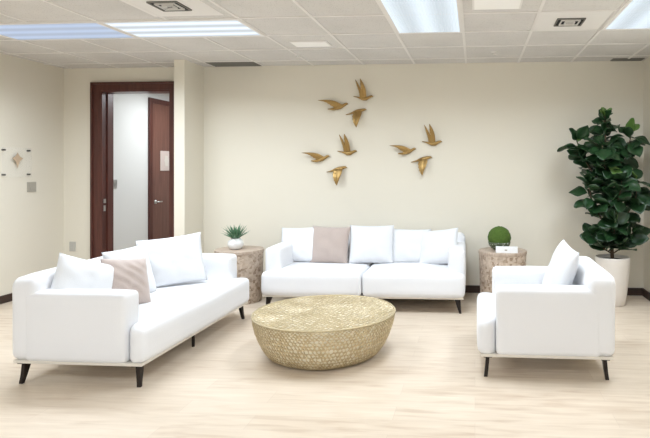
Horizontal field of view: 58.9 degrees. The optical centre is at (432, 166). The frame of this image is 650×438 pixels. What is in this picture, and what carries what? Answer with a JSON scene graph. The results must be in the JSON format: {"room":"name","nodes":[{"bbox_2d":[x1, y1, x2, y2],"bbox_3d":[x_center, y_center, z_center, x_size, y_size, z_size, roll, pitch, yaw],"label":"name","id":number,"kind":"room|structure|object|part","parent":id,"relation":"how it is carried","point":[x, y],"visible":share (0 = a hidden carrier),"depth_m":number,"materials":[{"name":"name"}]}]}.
{"room":"lobby","nodes":[
{"label":"lobby","id":0,"kind":"room"},
{"bbox_2d":[0,54,63,295],"bbox_3d":[-5.041,0.126,1.983,0.150,2.700,10.000,0,0,4],"label":"wall","id":1,"kind":"structure","parent":0,"point":[31,92],"depth_m":6.44,"materials":[{"name":"beige paint"}]},
{"bbox_2d":[0,293,11,303],"bbox_3d":[-4.958,1.433,1.976,0.015,0.085,10.000,0,0,4],"label":"baseboard","id":2,"kind":"structure","parent":1,"relation":"attached to","point":[6,298],"depth_m":6.10,"materials":[{"name":"brown wood"}]},
{"bbox_2d":[1,149,30,175],"bbox_3d":[-4.629,-0.051,6.224,0.036,0.330,0.400,0,0,4],"label":"sign","id":3,"kind":"object","parent":1,"relation":"attached to","point":[17,158],"visible":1,"depth_m":6.22,"materials":[{"name":"white"}]},
{"bbox_2d":[27,182,35,191],"bbox_3d":[-4.624,0.230,6.454,0.013,0.115,0.130,0,0,4],"label":"light switch","id":4,"kind":"object","parent":1,"relation":"attached to","point":[31,186],"visible":1,"depth_m":6.45,"materials":[{"name":"beige plastic"}]},
{"bbox_2d":[113,94,168,250],"bbox_3d":[-4.170,0.176,8.711,0.120,2.600,3.250,0,0,4],"label":"wall","id":5,"kind":"structure","parent":0,"point":[130,111],"depth_m":7.77,"materials":[{"name":"white paint"}]},
{"bbox_2d":[113,179,116,188],"bbox_3d":[-4.201,0.226,7.405,0.013,0.120,0.075,0,0,4],"label":"light switch","id":6,"kind":"object","parent":5,"relation":"attached to","point":[114,181],"visible":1,"depth_m":7.40,"materials":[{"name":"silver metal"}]},
{"bbox_2d":[148,97,168,239],"bbox_3d":[-4.077,0.231,8.699,0.072,2.490,1.100,0,0,4],"label":"door","id":7,"kind":"structure","parent":5,"relation":"in","point":[158,110],"depth_m":8.38,"materials":[{"name":"brown wood"}]},
{"bbox_2d":[160,151,168,170],"bbox_3d":[-4.098,-0.094,8.606,0.008,0.300,0.330,0,0,4],"label":"door sign","id":8,"kind":"object","parent":7,"relation":"attached to","point":[164,155],"visible":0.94,"depth_m":8.55,"materials":[{"name":"paper"}]},
{"bbox_2d":[174,60,203,252],"bbox_3d":[-2.876,0.126,6.609,0.124,2.700,0.450,0,0,4],"label":"wall","id":9,"kind":"structure","parent":0,"point":[188,76],"depth_m":6.47,"materials":[{"name":"beige paint"}]},
{"bbox_2d":[0,293,649,437],"bbox_3d":[-1.330,1.526,3.459,7.630,0.100,13.900,0,0,4],"label":"floor","id":10,"kind":"structure","parent":0,"point":[427,379],"depth_m":3.65,"materials":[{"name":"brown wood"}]},
{"bbox_2d":[12,253,248,386],"bbox_3d":[-2.323,1.108,4.631,0.960,0.736,1.797,0,0,4],"label":"sofa","id":11,"kind":"object","parent":10,"relation":"on","point":[68,326],"visible":0.89,"depth_m":3.77,"materials":[{"name":"white fabric"}]},
{"bbox_3d":[-2.790,1.403,3.849,0.060,0.146,0.100,0,0,4],"label":"leg","id":12,"kind":"part","parent":11,"relation":"part of","materials":[{"name":"brown metal"}]},
{"bbox_3d":[-2.684,1.031,4.658,0.235,0.581,1.779,0,0,4],"label":"backrest","id":13,"kind":"part","parent":11,"relation":"part of","materials":[{"name":"white fabric"}]},
{"bbox_2d":[50,253,113,288],"bbox_3d":[-2.515,0.851,4.029,0.498,0.479,0.238,0,0,-40],"label":"cushion","id":14,"kind":"object","parent":11,"relation":"on","point":[71,272],"visible":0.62,"depth_m":3.99,"materials":[{"name":"white fabric"}]},
{"bbox_3d":[-2.398,1.080,3.831,0.728,0.478,0.191,0,0,4],"label":"armrest","id":15,"kind":"part","parent":11,"relation":"part of","materials":[{"name":"white fabric"}]},
{"bbox_2d":[100,258,150,303],"bbox_3d":[-2.343,0.881,4.286,0.193,0.397,0.411,0,0,30],"label":"cushion","id":16,"kind":"object","parent":11,"relation":"on","point":[131,274],"visible":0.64,"depth_m":4.29,"materials":[{"name":"beige fabric"}]},
{"bbox_2d":[101,244,155,291],"bbox_3d":[-2.462,0.866,4.567,0.200,0.411,0.500,0,0,8],"label":"cushion","id":17,"kind":"object","parent":11,"relation":"on","point":[137,252],"visible":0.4,"depth_m":4.64,"materials":[{"name":"white fabric"}]},
{"bbox_3d":[-1.982,1.403,3.788,0.060,0.146,0.100,0,0,4],"label":"leg","id":18,"kind":"part","parent":11,"relation":"part of","materials":[{"name":"brown metal"}]},
{"bbox_2d":[136,232,207,287],"bbox_3d":[-2.336,0.841,5.018,0.565,0.471,0.228,0,0,-36],"label":"cushion","id":19,"kind":"object","parent":11,"relation":"on","point":[179,259],"visible":0.82,"depth_m":4.97,"materials":[{"name":"white fabric"}]},
{"bbox_2d":[130,278,248,362],"bbox_3d":[-2.226,1.195,4.623,0.764,0.283,1.782,0,0,4],"label":"seat cushion","id":20,"kind":"object","parent":11,"relation":"on","point":[176,313],"depth_m":4.36,"materials":[{"name":"white fabric"}]},
{"bbox_3d":[-1.971,1.403,4.604,0.024,0.146,0.024,0,0,4],"label":"leg","id":21,"kind":"part","parent":11,"relation":"part of","materials":[{"name":"brown metal"}]},
{"bbox_3d":[-2.277,1.081,5.432,0.726,0.479,0.193,0,0,4],"label":"armrest","id":22,"kind":"part","parent":11,"relation":"part of","materials":[{"name":"white fabric"}]},
{"bbox_3d":[-1.860,1.403,5.413,0.060,0.146,0.100,0,0,4],"label":"leg","id":23,"kind":"part","parent":11,"relation":"part of","materials":[{"name":"brown metal"}]},
{"bbox_2d":[214,246,263,304],"bbox_3d":[-2.142,1.191,6.198,0.524,0.570,0.524,0,0,4],"label":"side table","id":24,"kind":"object","parent":10,"relation":"on","point":[249,258],"visible":0.57,"depth_m":6.05,"materials":[{"name":"beige stone"}]},
{"bbox_2d":[222,225,248,249],"bbox_3d":[-2.184,0.767,6.175,0.325,0.277,0.364,0,0,4],"label":"potted succulent","id":25,"kind":"object","parent":24,"relation":"on","point":[235,243],"visible":1,"depth_m":6.12,"materials":[{"name":"white ceramic"}]},
{"bbox_2d":[227,238,243,249],"bbox_3d":[-2.175,0.846,6.170,0.172,0.121,0.172,0,0,4],"label":"vase","id":26,"kind":"object","parent":24,"relation":"on","point":[234,243],"depth_m":6.11,"materials":[{"name":"white ceramic"}]},
{"bbox_2d":[251,295,395,369],"bbox_3d":[-0.860,1.308,4.468,1.126,0.325,1.131,0,0,-16],"label":"coffee table","id":27,"kind":"object","parent":10,"relation":"on","point":[316,332],"visible":1,"depth_m":4.11,"materials":[{"name":"beige wicker"}]},
{"bbox_2d":[261,232,465,313],"bbox_3d":[-0.694,1.109,6.122,2.109,0.733,0.961,0,0,4],"label":"sofa","id":28,"kind":"object","parent":10,"relation":"on","point":[282,276],"visible":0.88,"depth_m":5.68,"materials":[{"name":"white fabric"}]},
{"bbox_3d":[-1.688,1.403,5.782,0.100,0.146,0.060,0,0,4],"label":"leg","id":29,"kind":"part","parent":28,"relation":"part of","materials":[{"name":"black wood"}]},
{"bbox_3d":[-1.649,1.080,6.198,0.192,0.477,0.728,0,0,4],"label":"armrest","id":30,"kind":"part","parent":28,"relation":"part of","materials":[{"name":"white fabric"}]},
{"bbox_2d":[281,227,313,261],"bbox_3d":[-1.504,0.871,6.281,0.476,0.407,0.190,0,0,11],"label":"cushion","id":31,"kind":"object","parent":28,"relation":"on","point":[301,239],"visible":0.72,"depth_m":6.21,"materials":[{"name":"white fabric"}]},
{"bbox_2d":[261,262,372,295],"bbox_3d":[-1.222,1.195,6.058,1.045,0.280,0.764,0,0,4],"label":"seat cushion","id":32,"kind":"object","parent":28,"relation":"on","point":[288,278],"depth_m":5.70,"materials":[{"name":"white fabric"}]},
{"bbox_2d":[310,226,350,262],"bbox_3d":[-1.143,0.864,6.214,0.446,0.415,0.185,0,0,8],"label":"cushion","id":33,"kind":"object","parent":28,"relation":"on","point":[330,244],"visible":1,"depth_m":6.15,"materials":[{"name":"beige fabric"}]},
{"bbox_2d":[348,225,393,262],"bbox_3d":[-0.682,0.856,6.209,0.500,0.415,0.204,0,0,0],"label":"cushion","id":34,"kind":"object","parent":28,"relation":"on","point":[368,244],"visible":1,"depth_m":6.15,"materials":[{"name":"white fabric"}]},
{"bbox_3d":[-0.671,1.033,6.484,2.089,0.580,0.235,0,0,4],"label":"backrest","id":35,"kind":"part","parent":28,"relation":"part of","materials":[{"name":"white fabric"}]},
{"bbox_2d":[393,229,430,262],"bbox_3d":[-0.254,0.881,6.240,0.459,0.386,0.172,0,0,6],"label":"cushion","id":36,"kind":"object","parent":28,"relation":"on","point":[406,242],"visible":0.81,"depth_m":6.19,"materials":[{"name":"white fabric"}]},
{"bbox_2d":[362,262,464,297],"bbox_3d":[-0.179,1.194,5.991,1.044,0.284,0.764,0,0,4],"label":"seat cushion","id":37,"kind":"object","parent":28,"relation":"on","point":[403,279],"depth_m":5.63,"materials":[{"name":"white fabric"}]},
{"bbox_2d":[419,228,457,263],"bbox_3d":[0.059,0.876,6.133,0.521,0.434,0.209,0,0,26],"label":"cushion","id":38,"kind":"object","parent":28,"relation":"on","point":[435,245],"visible":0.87,"depth_m":6.08,"materials":[{"name":"white fabric"}]},
{"bbox_3d":[0.263,1.081,6.074,0.193,0.479,0.726,0,0,4],"label":"armrest","id":39,"kind":"part","parent":28,"relation":"part of","materials":[{"name":"white fabric"}]},
{"bbox_3d":[0.248,1.403,5.657,0.100,0.146,0.060,0,0,4],"label":"leg","id":40,"kind":"part","parent":28,"relation":"part of","materials":[{"name":"black wood"}]},
{"bbox_2d":[478,247,526,292],"bbox_3d":[0.757,1.191,6.100,0.524,0.570,0.524,0,0,20],"label":"side table","id":41,"kind":"object","parent":10,"relation":"on","point":[488,257],"visible":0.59,"depth_m":5.92,"materials":[{"name":"beige stone"}]},
{"bbox_2d":[488,226,510,249],"bbox_3d":[0.725,0.776,6.123,0.256,0.260,0.253,0,0,4],"label":"moss ball","id":42,"kind":"object","parent":41,"relation":"on","point":[499,235],"visible":0.98,"depth_m":6.03,"materials":[{"name":"green plant"}]},
{"bbox_2d":[488,241,510,249],"bbox_3d":[0.725,0.861,6.123,0.248,0.090,0.248,0,0,4],"label":"plant pot","id":43,"kind":"object","parent":41,"relation":"on","point":[493,244],"depth_m":6.02,"materials":[{"name":"white ceramic"}]},
{"bbox_2d":[496,246,517,252],"bbox_3d":[0.781,0.875,5.931,0.230,0.062,0.064,0,0,8],"label":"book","id":44,"kind":"object","parent":41,"relation":"on","point":[499,249],"visible":1,"depth_m":5.90,"materials":[{"name":"white paper"}]},
{"bbox_2d":[477,256,614,379],"bbox_3d":[0.819,1.109,4.335,0.960,0.735,0.947,0,0,4],"label":"armchair","id":45,"kind":"object","parent":10,"relation":"on","point":[522,317],"visible":0.95,"depth_m":3.88,"materials":[{"name":"white fabric"}]},
{"bbox_2d":[477,292,495,353],"bbox_3d":[0.722,1.194,4.344,0.765,0.283,0.932,0,0,4],"label":"seat cushion","id":46,"kind":"object","parent":45,"relation":"on","point":[486,313],"depth_m":3.95,"materials":[{"name":"white fabric"}]},
{"bbox_3d":[0.389,1.403,3.977,0.060,0.146,0.100,0,0,4],"label":"leg","id":47,"kind":"part","parent":45,"relation":"part of","materials":[{"name":"brown metal"}]},
{"bbox_3d":[0.863,1.080,4.711,0.727,0.477,0.190,0,0,4],"label":"armrest","id":48,"kind":"part","parent":45,"relation":"part of","materials":[{"name":"white fabric"}]},
{"bbox_3d":[0.806,1.080,3.958,0.725,0.478,0.192,0,0,4],"label":"armrest","id":49,"kind":"part","parent":45,"relation":"part of","materials":[{"name":"white fabric"}]},
{"bbox_2d":[542,239,578,284],"bbox_3d":[0.981,0.831,4.339,0.232,0.490,0.532,0,0,1],"label":"cushion","id":50,"kind":"object","parent":45,"relation":"on","point":[562,268],"visible":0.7,"depth_m":4.18,"materials":[{"name":"white fabric"}]},
{"bbox_3d":[1.181,1.032,4.309,0.232,0.582,0.928,0,0,4],"label":"backrest","id":51,"kind":"part","parent":45,"relation":"part of","materials":[{"name":"white fabric"}]},
{"bbox_3d":[1.196,1.403,3.917,0.060,0.146,0.100,0,0,4],"label":"leg","id":52,"kind":"part","parent":45,"relation":"part of","materials":[{"name":"brown metal"}]},
{"bbox_2d":[557,107,649,306],"bbox_3d":[1.873,0.413,5.959,0.918,2.126,0.742,0,0,-25],"label":"fiddle leaf fig","id":53,"kind":"object","parent":10,"relation":"on","point":[607,166],"visible":0.99,"depth_m":5.91,"materials":[{"name":"plant"}]},
{"bbox_2d":[595,254,629,306],"bbox_3d":[1.933,1.220,6.032,0.364,0.512,0.364,0,0,4],"label":"planter","id":54,"kind":"object","parent":10,"relation":"on","point":[618,266],"depth_m":5.89,"materials":[{"name":"white ceramic"}]},
{"bbox_2d":[0,0,649,68],"bbox_3d":[-1.461,-1.274,1.714,7.330,0.100,10.300,0,0,4],"label":"ceiling","id":55,"kind":"structure","parent":0,"point":[30,10],"depth_m":5.38,"materials":[{"name":"tile"}]},
{"bbox_2d":[0,21,139,40],"bbox_3d":[-3.398,-1.218,5.033,1.220,0.012,0.610,0,0,4],"label":"recessed light","id":56,"kind":"object","parent":55,"relation":"in","point":[94,30],"visible":0.98,"depth_m":5.03,"materials":[{"name":"white plastic"}]},
{"bbox_2d":[120,0,223,16],"bbox_3d":[-1.989,-1.212,4.231,0.580,0.024,0.580,0,0,4],"label":"ceiling vent","id":57,"kind":"object","parent":55,"relation":"in","point":[162,8],"visible":1,"depth_m":4.27,"materials":[{"name":"white metal"}]},
{"bbox_2d":[97,19,265,38],"bbox_3d":[-2.181,-1.218,4.942,1.220,0.012,0.610,0,0,4],"label":"recessed light","id":58,"kind":"object","parent":55,"relation":"in","point":[193,28],"visible":1,"depth_m":4.92,"materials":[{"name":"white plastic"}]},
{"bbox_2d":[205,62,260,66],"bbox_3d":[-2.360,-1.218,6.640,0.580,0.012,0.270,0,0,4],"label":"ceiling vent","id":59,"kind":"object","parent":55,"relation":"in","point":[216,64],"visible":1,"depth_m":6.62,"materials":[{"name":"grey metal"}]},
{"bbox_2d":[289,40,331,46],"bbox_3d":[-1.208,-1.218,5.546,0.370,0.012,0.230,0,0,4],"label":"recessed light","id":60,"kind":"object","parent":55,"relation":"in","point":[325,43],"visible":1,"depth_m":5.51,"materials":[{"name":"white"}]},
{"bbox_2d":[291,42,329,46],"bbox_3d":[-1.208,-1.214,5.546,0.340,0.004,0.200,0,0,4],"label":"diffuser","id":61,"kind":"object","parent":60,"relation":"attached to","point":[298,44],"depth_m":5.54,"materials":[{"name":"white"}]},
{"bbox_2d":[0,0,649,68],"bbox_3d":[-1.461,-1.221,1.714,7.030,0.006,10.000,0,0,4],"label":"grid","id":62,"kind":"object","parent":55,"relation":"attached to","point":[539,11],"depth_m":5.40,"materials":[{"name":"white metal"}]},
{"bbox_2d":[377,0,462,33],"bbox_3d":[-0.075,-1.218,4.478,0.610,0.012,1.220,0,0,4],"label":"recessed light","id":63,"kind":"object","parent":55,"relation":"in","point":[406,18],"visible":1,"depth_m":4.50,"materials":[{"name":"white plastic"}]},
{"bbox_2d":[472,0,522,9],"bbox_3d":[0.476,-1.218,4.146,0.370,0.012,0.350,0,0,4],"label":"recessed light","id":64,"kind":"object","parent":55,"relation":"in","point":[476,4],"visible":1,"depth_m":4.18,"materials":[{"name":"white"}]},
{"bbox_2d":[533,11,612,30],"bbox_3d":[1.145,-1.212,4.697,0.580,0.024,0.580,0,0,4],"label":"ceiling vent","id":65,"kind":"object","parent":55,"relation":"in","point":[556,20],"visible":1,"depth_m":4.66,"materials":[{"name":"white metal"}]},
{"bbox_2d":[601,0,649,29],"bbox_3d":[1.750,-1.218,4.341,0.610,0.012,1.220,0,0,4],"label":"recessed light","id":66,"kind":"object","parent":55,"relation":"in","point":[622,20],"visible":1,"depth_m":4.56,"materials":[{"name":"white plastic"}]},
{"bbox_2d":[610,58,644,60],"bbox_3d":[2.207,-1.218,6.363,0.350,0.012,0.140,0,0,4],"label":"ceiling vent","id":67,"kind":"object","parent":55,"relation":"in","point":[613,59],"visible":1,"depth_m":6.32,"materials":[{"name":"grey metal"}]},
{"bbox_2d":[64,61,642,287],"bbox_3d":[-1.081,0.126,6.775,7.330,2.700,0.150,0,0,4],"label":"wall","id":68,"kind":"structure","parent":0,"point":[501,127],"depth_m":6.65,"materials":[{"name":"beige paint"}]},
{"bbox_2d":[69,242,75,250],"bbox_3d":[-4.473,0.986,6.949,0.080,0.120,0.010,0,0,4],"label":"wall outlet","id":69,"kind":"object","parent":68,"relation":"attached to","point":[72,245],"visible":1,"depth_m":6.94,"materials":[{"name":"grey plastic"}]},
{"bbox_2d":[90,81,173,258],"bbox_3d":[-3.630,0.216,6.954,1.170,2.520,0.215,0,0,4],"label":"door frame","id":70,"kind":"structure","parent":68,"relation":"in","point":[101,93],"depth_m":6.90,"materials":[{"name":"brown wood"}]},
{"bbox_2d":[303,152,329,161],"bbox_3d":[-1.399,-0.116,6.684,0.335,0.117,0.063,0,0,-4],"label":"bird","id":71,"kind":"object","parent":68,"relation":"attached to","point":[318,157],"visible":1,"depth_m":6.67},
{"bbox_2d":[318,100,347,109],"bbox_3d":[-1.189,-0.736,6.668,0.363,0.123,0.063,0,0,-3],"label":"bird","id":72,"kind":"object","parent":68,"relation":"attached to","point":[336,105],"visible":1,"depth_m":6.66},
{"bbox_2d":[328,166,346,184],"bbox_3d":[-1.150,0.104,6.661,0.253,0.229,0.088,0,0,4],"label":"bird","id":73,"kind":"object","parent":68,"relation":"attached to","point":[337,172],"visible":1,"depth_m":6.64},
{"bbox_2d":[338,134,356,154],"bbox_3d":[-1.023,-0.267,6.651,0.240,0.255,0.088,0,0,4],"label":"bird","id":74,"kind":"object","parent":68,"relation":"attached to","point":[346,147],"visible":1,"depth_m":6.65},
{"bbox_2d":[346,108,365,126],"bbox_3d":[-0.916,-0.582,6.643,0.253,0.229,0.088,0,0,4],"label":"bird","id":75,"kind":"object","parent":68,"relation":"attached to","point":[357,113],"visible":1,"depth_m":6.62},
{"bbox_2d":[353,79,372,100],"bbox_3d":[-0.830,-0.916,6.637,0.240,0.255,0.088,0,0,4],"label":"bird","id":76,"kind":"object","parent":68,"relation":"attached to","point":[362,91],"visible":1,"depth_m":6.63},
{"bbox_2d":[389,145,415,154],"bbox_3d":[-0.356,-0.200,6.606,0.317,0.113,0.063,0,0,-4],"label":"bird","id":77,"kind":"object","parent":68,"relation":"attached to","point":[404,149],"visible":1,"depth_m":6.59},
{"bbox_2d":[412,156,431,174],"bbox_3d":[-0.137,-0.015,6.585,0.253,0.229,0.088,0,0,4],"label":"bird","id":78,"kind":"object","parent":68,"relation":"attached to","point":[422,161],"visible":1,"depth_m":6.57},
{"bbox_2d":[422,124,441,145],"bbox_3d":[-0.012,-0.377,6.575,0.240,0.255,0.088,0,0,4],"label":"bird","id":79,"kind":"object","parent":68,"relation":"attached to","point":[431,136],"visible":1,"depth_m":6.57},
{"bbox_2d":[465,285,641,295],"bbox_3d":[-0.190,1.433,6.625,5.230,0.085,0.015,0,0,4],"label":"baseboard","id":80,"kind":"structure","parent":68,"relation":"attached to","point":[468,288],"depth_m":6.56,"materials":[{"name":"brown wood"}]},
{"bbox_2d":[643,57,649,291],"bbox_3d":[2.119,0.126,1.446,0.150,2.700,10.000,0,0,4],"label":"wall","id":81,"kind":"structure","parent":0,"point":[646,63],"depth_m":6.32,"materials":[{"name":"beige paint"}]},
{"bbox_2d":[642,288,649,300],"bbox_3d":[2.036,1.433,1.444,0.015,0.085,9.985,0,0,4],"label":"baseboard","id":82,"kind":"structure","parent":81,"relation":"attached to","point":[645,293],"depth_m":6.29,"materials":[{"name":"brown wood"}]}
]}

